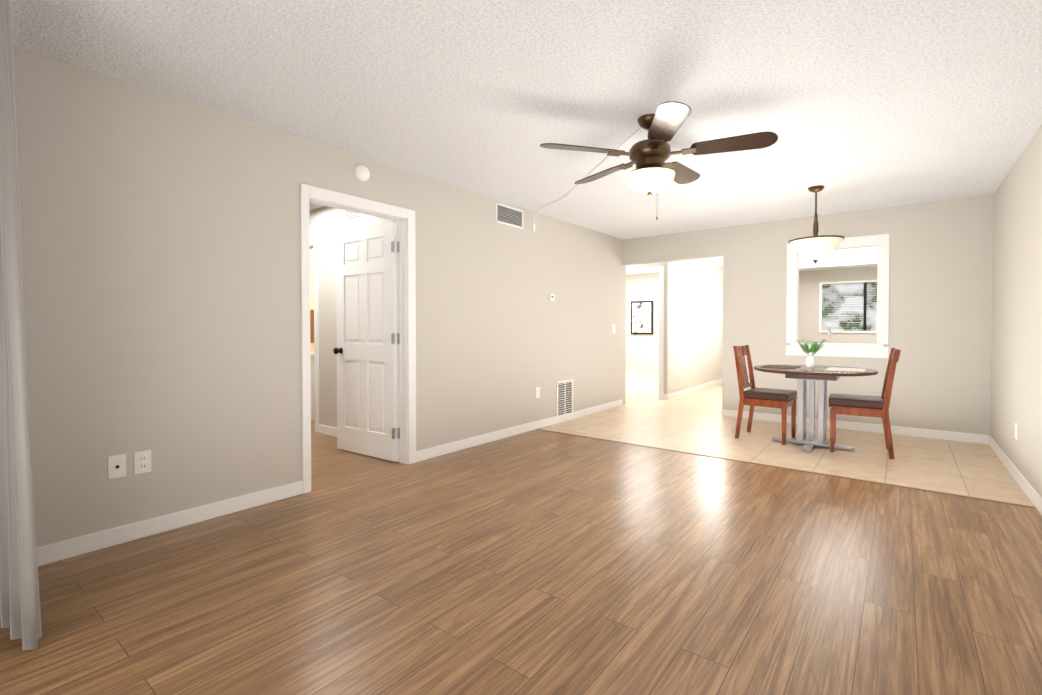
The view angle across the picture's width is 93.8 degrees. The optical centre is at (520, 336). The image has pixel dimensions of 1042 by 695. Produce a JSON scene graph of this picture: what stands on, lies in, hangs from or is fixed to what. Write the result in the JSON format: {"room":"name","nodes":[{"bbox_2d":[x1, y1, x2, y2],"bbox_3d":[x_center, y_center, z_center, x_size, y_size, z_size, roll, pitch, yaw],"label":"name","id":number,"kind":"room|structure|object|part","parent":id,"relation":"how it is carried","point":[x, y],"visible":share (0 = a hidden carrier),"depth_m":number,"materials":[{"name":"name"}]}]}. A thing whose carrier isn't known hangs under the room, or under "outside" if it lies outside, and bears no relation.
{"room":"living room","nodes":[
{"label":"living room","id":0,"kind":"room"},
{"bbox_2d":[310,249,313,352],"bbox_3d":[-2.429,-0.189,6.703,0.006,2.438,1.670,1,1,38],"label":"wall panel","id":1,"kind":"object","parent":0,"point":[311,287],"depth_m":6.33,"materials":[{"name":"beige"}]},
{"bbox_2d":[310,310,313,342],"bbox_3d":[-2.723,-0.129,6.299,0.025,0.430,0.480,1,1,38],"label":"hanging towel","id":2,"kind":"object","parent":1,"relation":"hanging from","point":[311,326],"visible":0.04,"depth_m":6.31,"materials":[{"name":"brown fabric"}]},
{"bbox_2d":[0,421,1041,694],"bbox_3d":[-1.155,1.138,3.051,7.340,0.100,5.500,1,1,38],"label":"floor","id":3,"kind":"structure","parent":0,"point":[540,563],"depth_m":2.13,"materials":[{"name":"brown wood"}]},
{"bbox_2d":[310,353,314,420],"bbox_3d":[-2.521,0.627,6.273,0.390,0.820,0.810,1,1,38],"label":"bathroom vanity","id":4,"kind":"object","parent":3,"relation":"on","point":[312,389],"depth_m":5.96,"materials":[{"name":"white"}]},
{"bbox_2d":[536,429,1036,508],"bbox_3d":[1.718,1.066,4.292,3.940,0.004,0.030,1,1,38],"label":"threshold strip","id":5,"kind":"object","parent":3,"relation":"on","point":[809,471],"depth_m":3.81,"materials":[{"name":"brown wood"}]},
{"bbox_2d":[11,0,1041,264],"bbox_3d":[0.938,-1.454,5.690,7.340,0.120,12.300,1,1,38],"label":"ceiling","id":6,"kind":"structure","parent":0,"point":[861,104],"depth_m":2.61,"materials":[{"name":"white paint"}]},
{"bbox_2d":[532,127,640,230],"bbox_3d":[0.464,-1.261,4.279,1.932,0.218,1.433,1,1,38],"label":"cable","id":7,"kind":"object","parent":6,"relation":"hanging from","point":[533,226],"visible":0.9,"depth_m":4.45,"materials":[{"name":"white plastic"}]},
{"bbox_2d":[540,101,777,219],"bbox_3d":[0.841,-1.032,3.074,1.358,0.640,1.313,1,1,38],"label":"ceiling fan","id":8,"kind":"object","parent":6,"relation":"hanging from","point":[652,172],"visible":1,"depth_m":2.92,"materials":[{"name":"brown wood"}]},
{"bbox_2d":[788,185,843,263],"bbox_3d":[2.729,-1.021,4.514,0.446,0.708,0.446,1,1,38],"label":"pendant light","id":9,"kind":"object","parent":6,"relation":"hanging from","point":[815,248],"visible":1,"depth_m":4.42,"materials":[{"name":"white glass"}]},
{"bbox_2d":[799,247,877,270],"bbox_3d":[5.069,-1.234,7.296,2.380,0.368,0.470,1,1,38],"label":"ceiling soffit","id":10,"kind":"structure","parent":6,"relation":"attached to","point":[851,258],"depth_m":7.25,"materials":[{"name":"white paint"}]},
{"bbox_2d":[13,46,1041,547],"bbox_3d":[0.932,-0.174,5.702,7.180,2.440,12.160,1,1,38],"label":"wall","id":11,"kind":"structure","parent":0,"point":[161,260],"depth_m":3.33,"materials":[{"name":"grey paint"}]},
{"bbox_2d":[108,454,125,478],"bbox_3d":[-2.119,0.686,2.560,0.014,0.118,0.075,1,1,38],"label":"outlet","id":12,"kind":"object","parent":11,"relation":"attached to","point":[116,466],"visible":1,"depth_m":2.56,"materials":[{"name":"white plastic"}]},
{"bbox_2d":[134,450,150,474],"bbox_3d":[-2.054,0.684,2.648,0.008,0.118,0.075,1,1,38],"label":"electrical outlet","id":13,"kind":"object","parent":11,"relation":"attached to","point":[142,461],"visible":1,"depth_m":2.65,"materials":[{"name":"white plastic"}]},
{"bbox_2d":[37,481,302,566],"bbox_3d":[-2.301,1.054,2.333,0.013,0.090,2.600,1,1,38],"label":"baseboard","id":14,"kind":"structure","parent":11,"relation":"attached to","point":[61,550],"depth_m":2.70,"materials":[{"name":"white wood"}]},
{"bbox_2d":[310,238,318,432],"bbox_3d":[-2.528,-0.008,5.629,0.900,2.110,0.138,1,1,38],"label":"door frame","id":15,"kind":"structure","parent":11,"relation":"attached to","point":[314,242],"depth_m":5.31,"materials":[{"name":"white wood"}]},
{"bbox_2d":[318,424,336,436],"bbox_3d":[-1.562,1.015,4.819,1.640,0.090,0.013,1,1,38],"label":"baseboard","id":16,"kind":"structure","parent":11,"relation":"attached to","point":[323,429],"depth_m":5.20,"materials":[{"name":"white wood"}]},
{"bbox_2d":[344,210,361,223],"bbox_3d":[-1.685,-1.221,4.878,0.290,0.160,0.014,1,1,38],"label":"air vent","id":17,"kind":"object","parent":11,"relation":"in","point":[350,217],"visible":0.71,"depth_m":4.89,"materials":[{"name":"white plastic"}]},
{"bbox_2d":[300,183,415,493],"bbox_3d":[-1.252,0.014,3.769,0.156,2.125,0.990,1,1,38],"label":"door frame","id":18,"kind":"structure","parent":11,"relation":"attached to","point":[404,218],"depth_m":4.04,"materials":[{"name":"white wood"}]},
{"bbox_2d":[354,164,369,181],"bbox_3d":[-1.197,-1.238,3.693,0.036,0.124,0.124,1,1,38],"label":"smoke detector","id":19,"kind":"object","parent":11,"relation":"attached to","point":[362,173],"visible":1,"depth_m":3.67,"materials":[{"name":"white plastic"}]},
{"bbox_2d":[333,222,397,461],"bbox_3d":[-1.382,0.046,4.338,0.810,2.018,0.183,1,1,35],"label":"bedroom door","id":20,"kind":"structure","parent":11,"relation":"in","point":[365,350],"depth_m":4.30,"materials":[{"name":"white wood"}]},
{"bbox_2d":[496,202,522,228],"bbox_3d":[-0.115,-1.255,5.100,0.009,0.200,0.450,1,1,38],"label":"air vent","id":21,"kind":"object","parent":11,"relation":"in","point":[509,215],"visible":1,"depth_m":5.09,"materials":[{"name":"white plastic"}]},
{"bbox_2d":[416,399,622,461],"bbox_3d":[0.299,1.001,5.663,0.013,0.090,3.890,1,1,38],"label":"baseboard","id":22,"kind":"structure","parent":11,"relation":"attached to","point":[421,455],"depth_m":5.06,"materials":[{"name":"white wood"}]},
{"bbox_2d":[535,387,539,397],"bbox_3d":[0.190,0.639,5.521,0.008,0.118,0.075,1,1,38],"label":"electrical outlet","id":23,"kind":"object","parent":11,"relation":"attached to","point":[537,392],"visible":1,"depth_m":5.51,"materials":[{"name":"white plastic"}]},
{"bbox_2d":[549,294,554,300],"bbox_3d":[0.361,-0.455,5.712,0.022,0.070,0.090,1,1,38],"label":"thermostat","id":24,"kind":"object","parent":11,"relation":"attached to","point":[551,296],"visible":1,"depth_m":5.70,"materials":[{"name":"white plastic"}]},
{"bbox_2d":[557,379,572,415],"bbox_3d":[0.541,0.782,5.972,0.009,0.480,0.360,1,1,38],"label":"air vent","id":25,"kind":"object","parent":11,"relation":"in","point":[564,396],"visible":0.94,"depth_m":5.97,"materials":[{"name":"white plastic"}]},
{"bbox_2d":[631,301,652,333],"bbox_3d":[2.794,-0.428,11.269,0.540,0.770,0.043,1,1,38],"label":"picture","id":26,"kind":"object","parent":11,"relation":"attached to","point":[641,317],"visible":0.96,"depth_m":11.25,"materials":[{"name":"white paper"}]},
{"bbox_2d":[626,266,663,399],"bbox_3d":[1.937,-0.055,8.105,0.950,2.125,0.138,1,1,38],"label":"door frame","id":27,"kind":"structure","parent":11,"relation":"attached to","point":[649,270],"depth_m":7.79,"materials":[{"name":"white wood"}]},
{"bbox_2d":[626,373,716,380],"bbox_3d":[3.033,0.915,11.125,2.800,0.090,0.013,1,1,38],"label":"baseboard","id":28,"kind":"structure","parent":11,"relation":"attached to","point":[627,374],"depth_m":11.30,"materials":[{"name":"white wood"}]},
{"bbox_2d":[665,379,721,399],"bbox_3d":[3.402,0.946,9.125,0.023,0.090,3.513,1,1,38],"label":"baseboard","id":29,"kind":"structure","parent":11,"relation":"attached to","point":[686,391],"depth_m":8.60,"materials":[{"name":"white wood"}]},
{"bbox_2d":[786,233,889,357],"bbox_3d":[3.608,-0.438,5.591,0.980,1.340,0.195,1,1,38],"label":"trim","id":30,"kind":"structure","parent":11,"relation":"attached to","point":[881,242],"depth_m":5.43,"materials":[{"name":"white wood"}]},
{"bbox_2d":[819,280,876,332],"bbox_3d":[5.280,-0.453,7.481,1.200,0.800,0.078,1,1,38],"label":"kitchen window","id":31,"kind":"structure","parent":11,"relation":"in","point":[864,310],"depth_m":7.60,"materials":[{"name":"white"}]},
{"bbox_2d":[722,409,984,443],"bbox_3d":[3.598,1.003,5.545,2.460,0.090,0.016,1,1,38],"label":"baseboard","id":32,"kind":"structure","parent":11,"relation":"attached to","point":[897,430],"depth_m":5.29,"materials":[{"name":"white"}]},
{"bbox_2d":[985,435,1041,514],"bbox_3d":[2.293,1.062,1.836,0.013,0.090,7.470,1,1,38],"label":"baseboard","id":33,"kind":"structure","parent":11,"relation":"attached to","point":[1032,494],"depth_m":3.59,"materials":[{"name":"white wood"}]},
{"bbox_2d":[1015,423,1017,439],"bbox_3d":[3.737,0.718,3.678,0.008,0.118,0.075,1,1,38],"label":"electrical outlet","id":34,"kind":"object","parent":11,"relation":"attached to","point":[1016,431],"visible":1,"depth_m":3.67,"materials":[{"name":"white plastic"}]},
{"bbox_2d":[539,376,1033,505],"bbox_3d":[2.630,1.061,7.898,7.340,0.100,6.800,1,1,38],"label":"floor","id":35,"kind":"structure","parent":0,"point":[696,422],"depth_m":4.73,"materials":[{"name":"beige tile"}]},
{"bbox_2d":[733,345,797,444],"bbox_3d":[2.523,0.579,5.059,0.534,0.955,0.442,1,1,41],"label":"chair","id":36,"kind":"object","parent":35,"relation":"on","point":[783,400],"visible":1,"depth_m":5.01,"materials":[{"name":"brown wood"}]},
{"bbox_3d":[2.566,0.596,5.021,0.420,0.070,0.420,1,1,41],"label":"seat","id":37,"kind":"part","parent":36,"relation":"part of","materials":[{"name":"brown leather"}]},
{"bbox_2d":[754,364,877,452],"bbox_3d":[2.821,0.686,4.723,1.030,0.750,1.030,1,1,38],"label":"dining table","id":38,"kind":"object","parent":35,"relation":"on","point":[804,374],"visible":0.94,"depth_m":4.66,"materials":[{"name":"brown wood"}]},
{"bbox_2d":[760,365,800,368],"bbox_3d":[2.596,0.306,4.867,0.300,0.004,0.400,1,1,38],"label":"placemat","id":39,"kind":"object","parent":38,"relation":"on","point":[781,366],"visible":1,"depth_m":4.88,"materials":[{"name":"grey"}]},
{"bbox_2d":[798,339,825,367],"bbox_3d":[2.868,0.161,4.802,0.251,0.296,0.256,1,1,38],"label":"potted plant","id":40,"kind":"object","parent":38,"relation":"on","point":[810,360],"visible":1,"depth_m":4.77,"materials":[{"name":"green plant"}]},
{"bbox_2d":[825,367,865,371],"bbox_3d":[3.021,0.311,4.535,0.300,0.004,0.400,1,1,38],"label":"placemat","id":41,"kind":"object","parent":38,"relation":"on","point":[846,369],"visible":1,"depth_m":4.52,"materials":[{"name":"beige fabric"}]},
{"bbox_2d":[828,348,900,458],"bbox_3d":[3.171,0.587,4.516,0.534,0.955,0.442,1,1,34],"label":"chair","id":42,"kind":"object","parent":35,"relation":"on","point":[861,405],"visible":1,"depth_m":4.38,"materials":[{"name":"brown wood"}]},
{"bbox_3d":[3.123,0.603,4.548,0.420,0.070,0.420,1,1,34],"label":"seat","id":43,"kind":"part","parent":42,"relation":"part of","materials":[{"name":"brown leather"}]},
{"bbox_3d":[3.926,0.593,5.854,2.379,0.900,0.635,1,1,38],"label":"countertop","id":44,"kind":"structure","parent":35,"relation":"on","visible":0},
{"bbox_2d":[828,325,830,342],"bbox_3d":[3.789,0.001,5.945,0.100,0.279,0.174,1,1,38],"label":"faucet","id":45,"kind":"object","parent":44,"relation":"on","point":[829,330],"visible":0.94,"depth_m":5.99,"materials":[{"name":"silver metal"}]},
{"label":"outside","id":46,"kind":"structure","parent":0,"visible":0},
{"bbox_2d":[822,282,876,330],"bbox_3d":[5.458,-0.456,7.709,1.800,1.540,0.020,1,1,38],"label":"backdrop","id":47,"kind":"structure","parent":46,"point":[873,321],"depth_m":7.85,"materials":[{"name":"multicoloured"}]},
{"bbox_3d":[-2.024,-1.278,1.858,0.990,0.040,0.040,1,1,38],"label":"curtain rod","id":48,"kind":"object","parent":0,"visible":0},
{"bbox_2d":[0,0,41,649],"bbox_3d":[-2.045,-0.082,1.926,0.843,2.345,0.116,1,1,38],"label":"curtain","id":49,"kind":"object","parent":48,"relation":"hanging from","point":[20,613],"visible":1,"depth_m":1.70,"materials":[{"name":"grey fabric"}]}
]}

